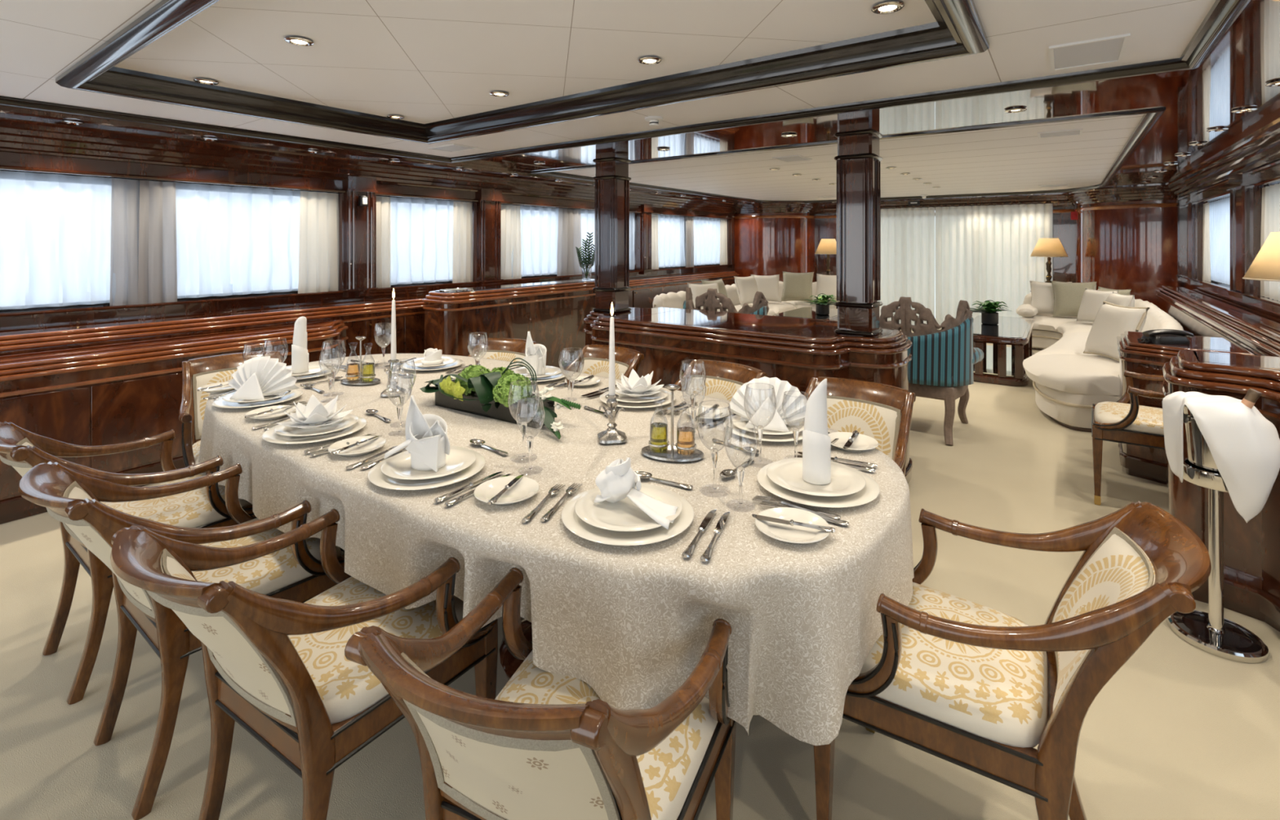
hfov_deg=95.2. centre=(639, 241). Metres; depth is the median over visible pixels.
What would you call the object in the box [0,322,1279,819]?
floor
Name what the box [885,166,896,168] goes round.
recessed light
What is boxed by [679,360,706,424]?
wine glass
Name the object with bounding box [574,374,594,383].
butter knife
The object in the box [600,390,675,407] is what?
charger plate
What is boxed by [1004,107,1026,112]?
recessed light
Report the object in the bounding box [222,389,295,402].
dinner plate
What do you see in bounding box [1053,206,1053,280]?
window
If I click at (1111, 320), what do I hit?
cushion
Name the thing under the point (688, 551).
knife
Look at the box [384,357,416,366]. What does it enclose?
knife
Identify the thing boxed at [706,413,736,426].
knife
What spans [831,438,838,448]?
fork
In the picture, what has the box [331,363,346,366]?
fork
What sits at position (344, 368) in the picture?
fork
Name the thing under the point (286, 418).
fork
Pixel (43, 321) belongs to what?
wall
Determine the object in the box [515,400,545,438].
bowl
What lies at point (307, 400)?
knife
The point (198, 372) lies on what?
dining chair
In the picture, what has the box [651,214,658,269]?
drape
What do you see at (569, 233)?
drape
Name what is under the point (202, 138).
recessed light
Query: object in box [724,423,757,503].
wine glass
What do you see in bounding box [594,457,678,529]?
napkin
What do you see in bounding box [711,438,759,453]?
spoon
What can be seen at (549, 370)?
dinner plate
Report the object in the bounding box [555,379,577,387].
fork
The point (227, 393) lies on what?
fork
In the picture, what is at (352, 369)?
cruet bottle
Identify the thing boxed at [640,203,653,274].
trim
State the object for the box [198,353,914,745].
tablecloth
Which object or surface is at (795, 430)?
wine glass
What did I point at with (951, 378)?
seat cushion
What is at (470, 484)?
knife
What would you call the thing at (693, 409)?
wine glass
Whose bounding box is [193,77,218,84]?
recessed light
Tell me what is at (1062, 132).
grille
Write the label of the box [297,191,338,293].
drape
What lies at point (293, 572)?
dining chair
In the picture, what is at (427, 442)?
napkin
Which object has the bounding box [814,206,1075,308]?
wall
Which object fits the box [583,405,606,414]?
spoon
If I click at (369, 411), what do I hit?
bowl
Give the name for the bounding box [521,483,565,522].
fork
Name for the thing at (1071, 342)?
seat cushion
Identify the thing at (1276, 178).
trim
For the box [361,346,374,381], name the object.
cruet bottle
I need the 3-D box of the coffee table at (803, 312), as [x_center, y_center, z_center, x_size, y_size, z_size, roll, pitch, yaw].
[2.322,1.173,7.765,0.750,0.473,1.300,0,0,36]
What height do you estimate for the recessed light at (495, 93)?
0.023 m
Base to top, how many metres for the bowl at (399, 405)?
0.108 m
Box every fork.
[203,390,236,399]
[252,416,289,429]
[263,423,278,429]
[329,365,346,369]
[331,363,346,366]
[345,444,407,469]
[360,448,407,469]
[444,364,471,373]
[454,364,480,373]
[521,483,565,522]
[540,482,582,521]
[545,380,564,387]
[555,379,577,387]
[654,401,687,415]
[666,401,697,416]
[752,495,840,519]
[758,501,848,525]
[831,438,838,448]
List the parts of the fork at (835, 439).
handle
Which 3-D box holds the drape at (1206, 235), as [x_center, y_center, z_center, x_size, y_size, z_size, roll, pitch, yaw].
[6.098,0.001,6.288,0.034,0.841,0.381,0,0,36]
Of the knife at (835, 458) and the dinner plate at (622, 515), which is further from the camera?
the knife at (835, 458)
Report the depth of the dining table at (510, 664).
1.92 m
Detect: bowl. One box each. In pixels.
[303,383,315,386]
[320,341,346,369]
[365,408,378,413]
[386,373,412,406]
[387,359,416,395]
[469,439,485,444]
[507,381,539,423]
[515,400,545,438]
[560,350,584,380]
[635,471,652,478]
[679,360,706,396]
[681,376,706,408]
[696,402,733,451]
[719,469,736,477]
[724,423,757,469]
[742,446,759,453]
[743,385,776,427]
[782,392,808,429]
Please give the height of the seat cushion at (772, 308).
0.153 m
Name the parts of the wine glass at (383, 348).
stem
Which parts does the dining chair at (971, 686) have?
leg, seat frame, seat, arm, arm, rail, leg, braid trim, backrest, leg, crest rail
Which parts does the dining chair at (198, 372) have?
arm, leg, seat, braid trim, backrest, crest rail, arm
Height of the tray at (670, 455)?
0.012 m
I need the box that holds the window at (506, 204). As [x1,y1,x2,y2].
[506,204,633,277]
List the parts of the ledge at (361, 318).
door, door, rail, door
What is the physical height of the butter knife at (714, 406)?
0.014 m
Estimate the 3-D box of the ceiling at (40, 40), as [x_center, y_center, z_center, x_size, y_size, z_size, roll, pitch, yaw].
[0.949,-0.748,4.591,6.250,0.055,13.350,0,0,36]
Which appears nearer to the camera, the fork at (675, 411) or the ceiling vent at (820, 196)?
the fork at (675, 411)
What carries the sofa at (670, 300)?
on the floor
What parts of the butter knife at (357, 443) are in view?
handle, blade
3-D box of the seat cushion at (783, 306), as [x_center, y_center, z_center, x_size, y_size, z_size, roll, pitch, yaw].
[2.172,1.058,9.544,0.734,0.153,1.109,0,0,36]
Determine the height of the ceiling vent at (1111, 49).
0.010 m
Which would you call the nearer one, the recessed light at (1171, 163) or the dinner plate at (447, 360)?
the dinner plate at (447, 360)
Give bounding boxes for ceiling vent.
[427,143,478,151]
[772,154,812,161]
[818,195,836,197]
[1037,128,1083,137]
[1038,183,1069,186]
[1048,33,1130,71]
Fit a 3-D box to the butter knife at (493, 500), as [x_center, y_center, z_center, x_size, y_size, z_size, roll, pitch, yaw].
[-0.341,0.630,1.497,0.021,0.014,0.183,0,0,14]
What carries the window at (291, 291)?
in the wall at (43, 321)
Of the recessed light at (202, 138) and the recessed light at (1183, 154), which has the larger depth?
the recessed light at (1183, 154)
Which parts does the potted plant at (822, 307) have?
pot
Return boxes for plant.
[575,231,594,279]
[800,293,836,315]
[969,299,1010,324]
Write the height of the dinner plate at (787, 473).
0.018 m
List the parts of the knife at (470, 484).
handle, blade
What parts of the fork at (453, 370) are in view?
handle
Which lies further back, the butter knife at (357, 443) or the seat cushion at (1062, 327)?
the seat cushion at (1062, 327)
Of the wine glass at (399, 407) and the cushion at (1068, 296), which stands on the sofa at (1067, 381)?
the cushion at (1068, 296)
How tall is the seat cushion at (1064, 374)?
0.153 m
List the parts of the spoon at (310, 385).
handle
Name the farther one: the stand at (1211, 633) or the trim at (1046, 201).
the trim at (1046, 201)
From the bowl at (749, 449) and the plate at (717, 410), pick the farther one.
the plate at (717, 410)
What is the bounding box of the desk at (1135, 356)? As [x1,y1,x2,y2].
[1116,330,1254,484]
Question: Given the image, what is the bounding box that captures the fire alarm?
[1071,211,1075,219]
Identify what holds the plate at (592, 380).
on the tablecloth
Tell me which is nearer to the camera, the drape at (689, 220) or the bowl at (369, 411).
the bowl at (369, 411)
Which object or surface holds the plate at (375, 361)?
on the tablecloth
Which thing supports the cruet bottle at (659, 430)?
in the stand at (670, 455)
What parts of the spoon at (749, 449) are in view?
handle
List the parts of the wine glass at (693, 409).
stem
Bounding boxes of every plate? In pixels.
[197,381,234,392]
[212,388,302,408]
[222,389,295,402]
[244,404,296,419]
[262,415,366,444]
[274,412,358,435]
[285,364,329,376]
[293,366,336,380]
[328,435,386,456]
[345,359,379,367]
[368,448,485,489]
[381,445,475,479]
[400,358,463,370]
[405,355,457,367]
[473,475,539,504]
[511,365,561,377]
[528,368,568,382]
[561,487,693,545]
[564,376,600,386]
[574,483,681,531]
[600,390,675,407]
[606,387,667,403]
[685,404,729,419]
[724,415,804,441]
[731,414,804,434]
[755,506,830,543]
[756,462,879,507]
[766,457,866,496]
[827,431,878,451]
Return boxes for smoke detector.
[644,115,662,126]
[920,194,928,198]
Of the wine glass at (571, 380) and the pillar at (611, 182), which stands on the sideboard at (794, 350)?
the pillar at (611, 182)
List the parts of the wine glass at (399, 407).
stem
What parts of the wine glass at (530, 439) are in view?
stem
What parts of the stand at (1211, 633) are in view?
foot plate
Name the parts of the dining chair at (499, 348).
arm, leg, braid trim, backrest, crest rail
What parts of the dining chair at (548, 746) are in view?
leg, arm, rail, crest rail, braid trim, panel, seat frame, seat, backrest, leg, arm, leg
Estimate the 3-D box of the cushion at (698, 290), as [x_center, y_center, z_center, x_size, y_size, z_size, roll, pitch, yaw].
[0.891,0.770,7.876,0.468,0.428,0.259,0,0,-21]
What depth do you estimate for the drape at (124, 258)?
3.92 m
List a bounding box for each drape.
[110,177,138,305]
[137,179,177,303]
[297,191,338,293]
[376,195,391,287]
[452,200,473,282]
[501,204,521,279]
[556,208,582,275]
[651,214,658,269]
[685,216,693,266]
[720,218,727,264]
[1202,201,1210,281]
[1260,182,1279,301]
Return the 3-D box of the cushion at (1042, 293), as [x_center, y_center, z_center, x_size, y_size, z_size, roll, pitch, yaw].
[5.476,0.750,7.798,0.468,0.448,0.229,0,0,36]
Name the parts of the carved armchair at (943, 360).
seat frame, leg, leg, arm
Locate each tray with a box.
[340,377,380,385]
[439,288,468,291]
[640,444,704,462]
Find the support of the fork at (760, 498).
on the tablecloth
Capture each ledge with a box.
[0,271,739,356]
[1155,285,1279,356]
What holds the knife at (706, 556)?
on the tablecloth
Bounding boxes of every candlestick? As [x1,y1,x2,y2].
[380,359,406,397]
[596,393,626,444]
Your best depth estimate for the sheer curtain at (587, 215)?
7.85 m
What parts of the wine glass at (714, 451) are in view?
stem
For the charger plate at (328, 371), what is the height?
0.018 m
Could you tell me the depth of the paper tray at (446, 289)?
5.26 m
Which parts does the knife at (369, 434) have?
handle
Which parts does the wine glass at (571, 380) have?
stem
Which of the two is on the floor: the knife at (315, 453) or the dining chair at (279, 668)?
the dining chair at (279, 668)
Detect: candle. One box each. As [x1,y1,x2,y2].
[391,288,396,359]
[608,302,615,395]
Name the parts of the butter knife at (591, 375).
handle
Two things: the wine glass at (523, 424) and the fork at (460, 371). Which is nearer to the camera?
the wine glass at (523, 424)
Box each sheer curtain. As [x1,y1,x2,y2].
[0,170,143,309]
[143,179,336,298]
[381,195,471,284]
[505,204,558,277]
[577,208,635,272]
[651,213,685,267]
[688,216,719,265]
[1208,196,1230,284]
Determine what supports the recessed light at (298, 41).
in the ceiling at (420, 61)
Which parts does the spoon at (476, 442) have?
handle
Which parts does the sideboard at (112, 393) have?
door, door, rail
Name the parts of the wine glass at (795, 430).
stem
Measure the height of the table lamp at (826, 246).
0.765 m
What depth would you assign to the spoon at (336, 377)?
2.70 m
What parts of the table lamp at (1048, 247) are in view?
stem, lamp shade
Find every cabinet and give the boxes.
[422,278,596,368]
[1161,349,1279,631]
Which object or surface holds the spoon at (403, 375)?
on the tablecloth
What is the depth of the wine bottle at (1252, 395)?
2.01 m
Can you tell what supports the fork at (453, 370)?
on the tablecloth
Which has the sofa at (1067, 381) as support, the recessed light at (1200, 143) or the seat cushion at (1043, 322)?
the seat cushion at (1043, 322)
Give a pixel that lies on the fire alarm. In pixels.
(1073, 213)
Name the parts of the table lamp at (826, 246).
lamp shade, stem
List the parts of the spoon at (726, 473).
handle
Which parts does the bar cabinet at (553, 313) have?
rail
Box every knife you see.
[197,383,228,391]
[244,404,295,417]
[287,400,308,404]
[303,432,376,453]
[310,434,382,456]
[330,435,382,454]
[350,359,366,363]
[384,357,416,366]
[434,471,504,502]
[444,473,512,506]
[487,474,524,504]
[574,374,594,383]
[581,384,616,395]
[586,386,617,397]
[681,509,716,557]
[695,404,719,417]
[698,410,729,424]
[700,511,729,561]
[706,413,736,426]
[751,513,835,532]
[797,451,877,466]
[797,455,875,471]
[843,430,858,448]
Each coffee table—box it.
[772,306,837,320]
[973,315,1035,386]
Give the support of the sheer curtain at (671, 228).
hanging from the wall at (43, 321)
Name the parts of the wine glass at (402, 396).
stem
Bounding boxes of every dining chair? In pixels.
[0,421,255,704]
[17,461,344,819]
[110,508,497,819]
[178,350,283,472]
[344,567,736,819]
[467,337,538,361]
[564,344,644,379]
[674,359,767,400]
[804,376,915,476]
[813,500,1211,819]
[1091,369,1165,505]
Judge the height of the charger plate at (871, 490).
0.018 m
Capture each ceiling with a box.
[0,0,1279,203]
[113,0,936,124]
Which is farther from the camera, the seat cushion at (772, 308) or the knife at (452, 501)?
the seat cushion at (772, 308)
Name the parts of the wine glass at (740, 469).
stem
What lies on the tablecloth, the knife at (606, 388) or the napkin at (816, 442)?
the knife at (606, 388)
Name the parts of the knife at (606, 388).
blade, handle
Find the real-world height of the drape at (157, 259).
0.841 m
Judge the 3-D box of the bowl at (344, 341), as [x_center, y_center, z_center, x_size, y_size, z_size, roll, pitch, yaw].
[-1.307,0.485,2.493,0.094,0.123,0.094,0,0,36]
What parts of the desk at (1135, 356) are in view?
rail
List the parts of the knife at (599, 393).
blade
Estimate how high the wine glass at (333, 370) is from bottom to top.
0.226 m
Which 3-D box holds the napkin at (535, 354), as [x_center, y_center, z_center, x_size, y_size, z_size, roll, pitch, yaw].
[-0.522,0.531,2.821,0.187,0.197,0.100,0,0,36]
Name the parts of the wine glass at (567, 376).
stem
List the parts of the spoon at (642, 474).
handle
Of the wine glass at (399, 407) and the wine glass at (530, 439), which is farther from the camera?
the wine glass at (399, 407)
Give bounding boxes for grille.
[433,144,472,151]
[775,155,807,160]
[1040,129,1079,137]
[1040,184,1067,186]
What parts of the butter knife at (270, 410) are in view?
handle, blade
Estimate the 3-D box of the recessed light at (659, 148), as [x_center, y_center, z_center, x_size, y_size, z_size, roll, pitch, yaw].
[0.181,-0.720,4.512,0.104,0.023,0.104,0,0,36]
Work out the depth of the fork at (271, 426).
2.03 m
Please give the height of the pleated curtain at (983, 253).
1.970 m
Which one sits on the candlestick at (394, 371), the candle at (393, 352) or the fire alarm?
the candle at (393, 352)
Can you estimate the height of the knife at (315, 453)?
0.014 m
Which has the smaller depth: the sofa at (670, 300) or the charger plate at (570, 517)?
the charger plate at (570, 517)
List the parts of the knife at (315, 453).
handle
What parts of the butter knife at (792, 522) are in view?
blade, handle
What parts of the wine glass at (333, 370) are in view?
stem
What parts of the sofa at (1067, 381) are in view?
arm, rope trim, backrest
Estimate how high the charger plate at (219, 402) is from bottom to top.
0.018 m
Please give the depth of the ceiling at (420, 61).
2.38 m
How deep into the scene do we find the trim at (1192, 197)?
6.53 m
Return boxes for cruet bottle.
[346,346,359,380]
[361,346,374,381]
[649,400,668,451]
[676,401,695,454]
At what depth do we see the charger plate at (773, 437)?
1.94 m
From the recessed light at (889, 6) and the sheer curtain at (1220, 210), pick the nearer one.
the recessed light at (889, 6)
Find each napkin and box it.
[227,355,299,399]
[275,394,353,428]
[291,315,308,373]
[383,394,449,471]
[421,347,444,364]
[515,331,546,375]
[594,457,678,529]
[615,368,663,396]
[728,376,807,431]
[802,377,831,484]
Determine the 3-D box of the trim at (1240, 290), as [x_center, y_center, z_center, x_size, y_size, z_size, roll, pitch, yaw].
[4.933,-0.045,4.817,0.062,1.050,0.502,0,0,36]
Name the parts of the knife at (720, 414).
blade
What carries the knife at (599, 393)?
on the tablecloth
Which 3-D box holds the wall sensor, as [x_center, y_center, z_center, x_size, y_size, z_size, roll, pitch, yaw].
[-2.431,-0.360,5.138,0.050,0.090,0.070,0,0,36]
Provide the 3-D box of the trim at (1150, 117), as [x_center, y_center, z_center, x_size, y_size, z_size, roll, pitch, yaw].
[2.663,-0.730,7.085,4.894,0.051,6.184,0,0,36]
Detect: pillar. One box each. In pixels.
[592,145,631,313]
[834,113,883,336]
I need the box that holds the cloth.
[1162,391,1279,523]
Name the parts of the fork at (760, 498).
handle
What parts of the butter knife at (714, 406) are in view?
blade, handle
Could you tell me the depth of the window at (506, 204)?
7.19 m
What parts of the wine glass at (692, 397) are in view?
stem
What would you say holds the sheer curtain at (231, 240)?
hanging from the wall at (43, 321)
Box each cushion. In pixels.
[687,282,721,311]
[701,278,728,309]
[726,304,776,315]
[733,275,758,305]
[747,301,795,313]
[751,274,781,302]
[781,271,813,302]
[785,300,833,308]
[815,273,839,301]
[948,375,955,386]
[1022,314,1078,331]
[1022,353,1119,395]
[1029,280,1071,316]
[1031,331,1097,355]
[1050,280,1096,316]
[1055,320,1093,335]
[1076,287,1118,322]
[1083,301,1150,361]
[1097,286,1131,294]
[1105,291,1134,306]
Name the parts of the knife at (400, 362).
handle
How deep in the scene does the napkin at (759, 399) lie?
2.00 m
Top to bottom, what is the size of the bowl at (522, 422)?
0.123 m
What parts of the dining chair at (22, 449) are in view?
crest rail, panel, backrest, leg, braid trim, leg, rail, arm, arm, seat frame, seat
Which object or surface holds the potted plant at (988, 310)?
on the coffee table at (1001, 364)
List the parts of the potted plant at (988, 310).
pot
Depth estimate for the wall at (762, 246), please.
10.78 m
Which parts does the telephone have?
cord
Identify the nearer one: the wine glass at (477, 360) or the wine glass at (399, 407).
the wine glass at (399, 407)
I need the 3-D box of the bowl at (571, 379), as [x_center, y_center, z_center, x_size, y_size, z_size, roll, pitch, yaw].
[-0.268,0.485,2.311,0.094,0.123,0.094,0,0,36]
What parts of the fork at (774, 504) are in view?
handle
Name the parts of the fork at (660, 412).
handle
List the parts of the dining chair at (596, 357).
arm, leg, braid trim, backrest, crest rail, arm, leg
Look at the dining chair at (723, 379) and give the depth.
2.82 m
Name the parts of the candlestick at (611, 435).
stem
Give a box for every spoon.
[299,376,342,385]
[303,383,324,392]
[365,408,391,422]
[398,373,413,377]
[469,439,508,455]
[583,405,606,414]
[635,471,693,488]
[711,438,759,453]
[719,457,754,477]
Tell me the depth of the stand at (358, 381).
2.69 m
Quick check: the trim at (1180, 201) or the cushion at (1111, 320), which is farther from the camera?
the trim at (1180, 201)
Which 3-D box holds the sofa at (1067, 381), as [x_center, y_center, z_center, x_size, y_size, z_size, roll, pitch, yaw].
[4.676,1.045,6.125,1.360,0.730,4.550,0,0,36]
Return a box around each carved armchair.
[683,287,768,315]
[879,296,983,445]
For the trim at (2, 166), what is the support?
attached to the wall at (43, 321)
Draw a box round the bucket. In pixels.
[1182,404,1220,474]
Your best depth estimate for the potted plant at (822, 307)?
7.49 m
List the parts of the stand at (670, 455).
handle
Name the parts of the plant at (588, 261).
stem, stem, stem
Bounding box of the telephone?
[1137,328,1194,344]
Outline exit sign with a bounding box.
[907,200,919,204]
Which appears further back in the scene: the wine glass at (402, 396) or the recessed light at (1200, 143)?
the recessed light at (1200, 143)
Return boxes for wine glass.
[319,353,341,399]
[320,341,346,393]
[373,324,391,365]
[386,373,412,431]
[387,359,416,422]
[467,333,488,364]
[467,335,485,364]
[507,381,539,456]
[515,400,545,468]
[558,351,578,398]
[560,350,584,402]
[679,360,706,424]
[681,376,706,429]
[696,402,733,488]
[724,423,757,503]
[743,385,776,461]
[782,392,808,457]
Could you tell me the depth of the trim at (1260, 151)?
4.85 m
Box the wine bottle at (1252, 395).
[1240,387,1262,408]
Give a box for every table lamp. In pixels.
[814,238,836,275]
[1030,237,1067,282]
[1242,231,1279,281]
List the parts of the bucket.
knob handle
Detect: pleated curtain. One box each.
[878,207,934,323]
[934,203,1053,324]
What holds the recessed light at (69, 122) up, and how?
in the ceiling at (40, 40)
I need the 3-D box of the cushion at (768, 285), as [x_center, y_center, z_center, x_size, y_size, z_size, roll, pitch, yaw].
[2.038,0.752,9.463,0.468,0.445,0.234,0,0,2]
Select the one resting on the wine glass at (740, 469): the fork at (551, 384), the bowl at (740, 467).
the bowl at (740, 467)
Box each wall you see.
[0,151,734,332]
[734,213,814,282]
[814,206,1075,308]
[1075,199,1182,305]
[1182,164,1279,323]
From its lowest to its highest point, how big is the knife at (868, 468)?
0.014 m
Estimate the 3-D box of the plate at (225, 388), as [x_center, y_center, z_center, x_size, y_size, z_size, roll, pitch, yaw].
[-1.839,0.641,2.565,0.164,0.018,0.164,0,0,33]
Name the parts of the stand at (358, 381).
handle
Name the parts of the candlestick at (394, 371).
stem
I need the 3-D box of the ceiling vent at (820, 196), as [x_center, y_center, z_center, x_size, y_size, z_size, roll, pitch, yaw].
[3.121,-0.742,9.593,0.328,0.010,0.228,0,0,36]
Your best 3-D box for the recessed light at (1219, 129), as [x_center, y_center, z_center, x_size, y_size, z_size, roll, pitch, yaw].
[3.674,-0.720,3.716,0.104,0.023,0.104,0,0,36]
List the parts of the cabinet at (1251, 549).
rail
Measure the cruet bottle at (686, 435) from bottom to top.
0.173 m
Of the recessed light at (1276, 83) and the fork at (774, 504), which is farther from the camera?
the recessed light at (1276, 83)
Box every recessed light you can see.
[61,120,84,124]
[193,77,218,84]
[200,137,218,140]
[284,35,314,46]
[306,150,319,152]
[386,114,404,119]
[388,160,400,162]
[489,90,509,97]
[533,161,545,164]
[638,56,661,64]
[657,147,670,151]
[781,133,796,137]
[871,0,904,13]
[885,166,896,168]
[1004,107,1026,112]
[1154,169,1167,172]
[1163,162,1177,164]
[1174,153,1191,156]
[1188,142,1208,145]
[1206,127,1229,131]
[1231,107,1257,112]
[1265,80,1279,86]
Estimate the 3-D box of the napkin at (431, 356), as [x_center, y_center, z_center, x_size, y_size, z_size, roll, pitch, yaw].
[-1.082,0.594,3.039,0.114,0.071,0.111,0,0,22]
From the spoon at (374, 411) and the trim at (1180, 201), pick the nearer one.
the spoon at (374, 411)
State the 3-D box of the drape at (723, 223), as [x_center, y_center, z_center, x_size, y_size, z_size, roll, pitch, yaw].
[1.553,0.001,10.828,0.034,0.841,0.291,0,0,36]
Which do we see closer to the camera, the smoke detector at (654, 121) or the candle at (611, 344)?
the candle at (611, 344)
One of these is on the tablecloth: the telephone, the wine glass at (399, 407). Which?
the wine glass at (399, 407)
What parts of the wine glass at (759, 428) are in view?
stem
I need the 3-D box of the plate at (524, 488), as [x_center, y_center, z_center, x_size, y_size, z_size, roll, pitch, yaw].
[-0.341,0.641,1.497,0.164,0.018,0.164,0,0,22]
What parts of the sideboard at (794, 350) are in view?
rail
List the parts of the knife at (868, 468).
handle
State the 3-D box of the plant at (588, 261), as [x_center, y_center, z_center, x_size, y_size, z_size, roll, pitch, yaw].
[-0.616,0.162,6.817,0.279,0.555,0.119,0,0,-45]
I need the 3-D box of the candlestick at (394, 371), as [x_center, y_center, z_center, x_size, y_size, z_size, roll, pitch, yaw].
[-1.049,0.576,2.489,0.096,0.150,0.096,0,0,-9]
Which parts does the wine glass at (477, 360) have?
stem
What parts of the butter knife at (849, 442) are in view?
blade, handle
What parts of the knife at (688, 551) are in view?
handle, blade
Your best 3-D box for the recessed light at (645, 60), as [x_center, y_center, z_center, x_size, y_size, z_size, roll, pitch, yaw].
[0.043,-0.812,2.599,0.104,0.023,0.104,0,0,36]
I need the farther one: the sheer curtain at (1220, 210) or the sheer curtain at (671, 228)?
the sheer curtain at (671, 228)
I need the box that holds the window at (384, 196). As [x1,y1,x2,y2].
[383,195,452,286]
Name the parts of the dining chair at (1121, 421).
leg, seat frame, seat, arm, arm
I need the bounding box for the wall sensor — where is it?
[358,195,368,206]
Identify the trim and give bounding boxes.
[0,0,1250,163]
[0,115,1279,213]
[0,164,734,219]
[0,264,730,316]
[55,0,989,143]
[344,175,377,297]
[477,187,503,286]
[529,107,1165,203]
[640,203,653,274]
[729,211,735,267]
[734,202,1177,218]
[820,200,1069,209]
[1175,195,1183,280]
[1181,175,1279,207]
[1181,275,1279,306]
[1186,191,1196,284]
[1226,169,1251,302]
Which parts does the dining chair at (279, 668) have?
crest rail, backrest, leg, braid trim, panel, arm, rail, leg, arm, seat frame, seat, leg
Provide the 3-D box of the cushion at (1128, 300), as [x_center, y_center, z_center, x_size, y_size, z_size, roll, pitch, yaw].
[5.269,0.769,6.460,0.221,0.409,0.428,0,0,15]
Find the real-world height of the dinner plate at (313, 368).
0.018 m
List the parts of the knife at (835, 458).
handle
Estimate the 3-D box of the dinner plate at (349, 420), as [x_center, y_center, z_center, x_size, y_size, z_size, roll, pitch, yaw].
[-1.100,0.627,1.993,0.252,0.018,0.252,0,0,36]
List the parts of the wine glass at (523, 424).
stem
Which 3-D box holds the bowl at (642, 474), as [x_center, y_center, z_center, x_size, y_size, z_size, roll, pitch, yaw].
[0.004,0.643,1.609,0.063,0.009,0.040,0,0,29]
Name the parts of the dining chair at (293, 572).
crest rail, backrest, leg, braid trim, panel, leg, rail, arm, arm, seat frame, seat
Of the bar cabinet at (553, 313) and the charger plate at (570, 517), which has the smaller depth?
the charger plate at (570, 517)
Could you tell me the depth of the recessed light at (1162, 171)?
5.88 m
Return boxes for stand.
[340,335,380,385]
[640,384,704,462]
[1168,457,1268,663]
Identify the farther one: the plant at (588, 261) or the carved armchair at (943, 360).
the plant at (588, 261)
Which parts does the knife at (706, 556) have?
handle, blade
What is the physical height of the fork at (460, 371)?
0.012 m
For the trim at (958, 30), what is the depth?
2.75 m
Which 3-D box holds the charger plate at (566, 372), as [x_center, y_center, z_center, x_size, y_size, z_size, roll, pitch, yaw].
[-0.499,0.641,2.806,0.310,0.018,0.310,0,0,36]
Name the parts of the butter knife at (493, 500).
handle, blade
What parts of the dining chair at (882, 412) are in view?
arm, leg, crest rail, backrest, braid trim, arm, leg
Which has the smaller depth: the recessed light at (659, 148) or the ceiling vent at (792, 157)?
the recessed light at (659, 148)
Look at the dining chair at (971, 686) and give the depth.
1.21 m
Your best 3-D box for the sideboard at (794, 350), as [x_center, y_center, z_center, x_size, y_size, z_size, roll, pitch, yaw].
[0.582,0.970,3.974,2.314,0.881,0.924,0,0,36]
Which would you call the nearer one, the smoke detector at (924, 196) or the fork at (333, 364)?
the fork at (333, 364)
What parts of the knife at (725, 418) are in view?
blade, handle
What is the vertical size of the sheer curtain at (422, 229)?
0.830 m
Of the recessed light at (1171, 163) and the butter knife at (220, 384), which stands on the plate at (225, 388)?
the butter knife at (220, 384)
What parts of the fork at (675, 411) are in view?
handle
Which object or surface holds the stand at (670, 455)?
on the tablecloth
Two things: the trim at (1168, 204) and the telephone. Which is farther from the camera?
the trim at (1168, 204)
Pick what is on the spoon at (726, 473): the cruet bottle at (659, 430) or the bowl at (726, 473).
the bowl at (726, 473)
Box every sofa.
[653,280,835,315]
[1016,293,1183,431]
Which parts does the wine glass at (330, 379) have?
stem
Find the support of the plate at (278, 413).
on the tablecloth
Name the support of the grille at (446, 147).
attached to the ceiling vent at (451, 147)
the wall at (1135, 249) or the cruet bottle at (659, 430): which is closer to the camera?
the cruet bottle at (659, 430)
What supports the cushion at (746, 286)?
on the sofa at (670, 300)
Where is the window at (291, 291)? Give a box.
[0,170,326,312]
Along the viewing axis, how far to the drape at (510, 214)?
6.64 m
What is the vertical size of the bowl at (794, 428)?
0.108 m
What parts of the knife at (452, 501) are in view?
handle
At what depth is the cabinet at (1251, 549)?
2.22 m
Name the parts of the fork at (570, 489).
handle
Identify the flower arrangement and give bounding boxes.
[419,357,581,439]
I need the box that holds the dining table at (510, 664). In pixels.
[499,617,532,679]
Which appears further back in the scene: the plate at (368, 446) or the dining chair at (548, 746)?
the plate at (368, 446)
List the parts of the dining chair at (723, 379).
arm, leg, braid trim, backrest, crest rail, arm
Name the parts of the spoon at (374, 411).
handle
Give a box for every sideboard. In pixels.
[0,319,348,524]
[582,306,912,483]
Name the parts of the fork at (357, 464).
handle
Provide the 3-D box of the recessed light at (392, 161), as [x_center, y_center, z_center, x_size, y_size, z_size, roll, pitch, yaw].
[-2.172,-0.720,5.167,0.104,0.023,0.104,0,0,36]
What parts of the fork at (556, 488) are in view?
handle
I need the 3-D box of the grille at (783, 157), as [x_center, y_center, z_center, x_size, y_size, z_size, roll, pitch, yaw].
[1.354,-0.744,5.193,0.220,0.006,0.280,0,0,36]
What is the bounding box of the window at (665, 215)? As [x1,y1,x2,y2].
[658,214,719,268]

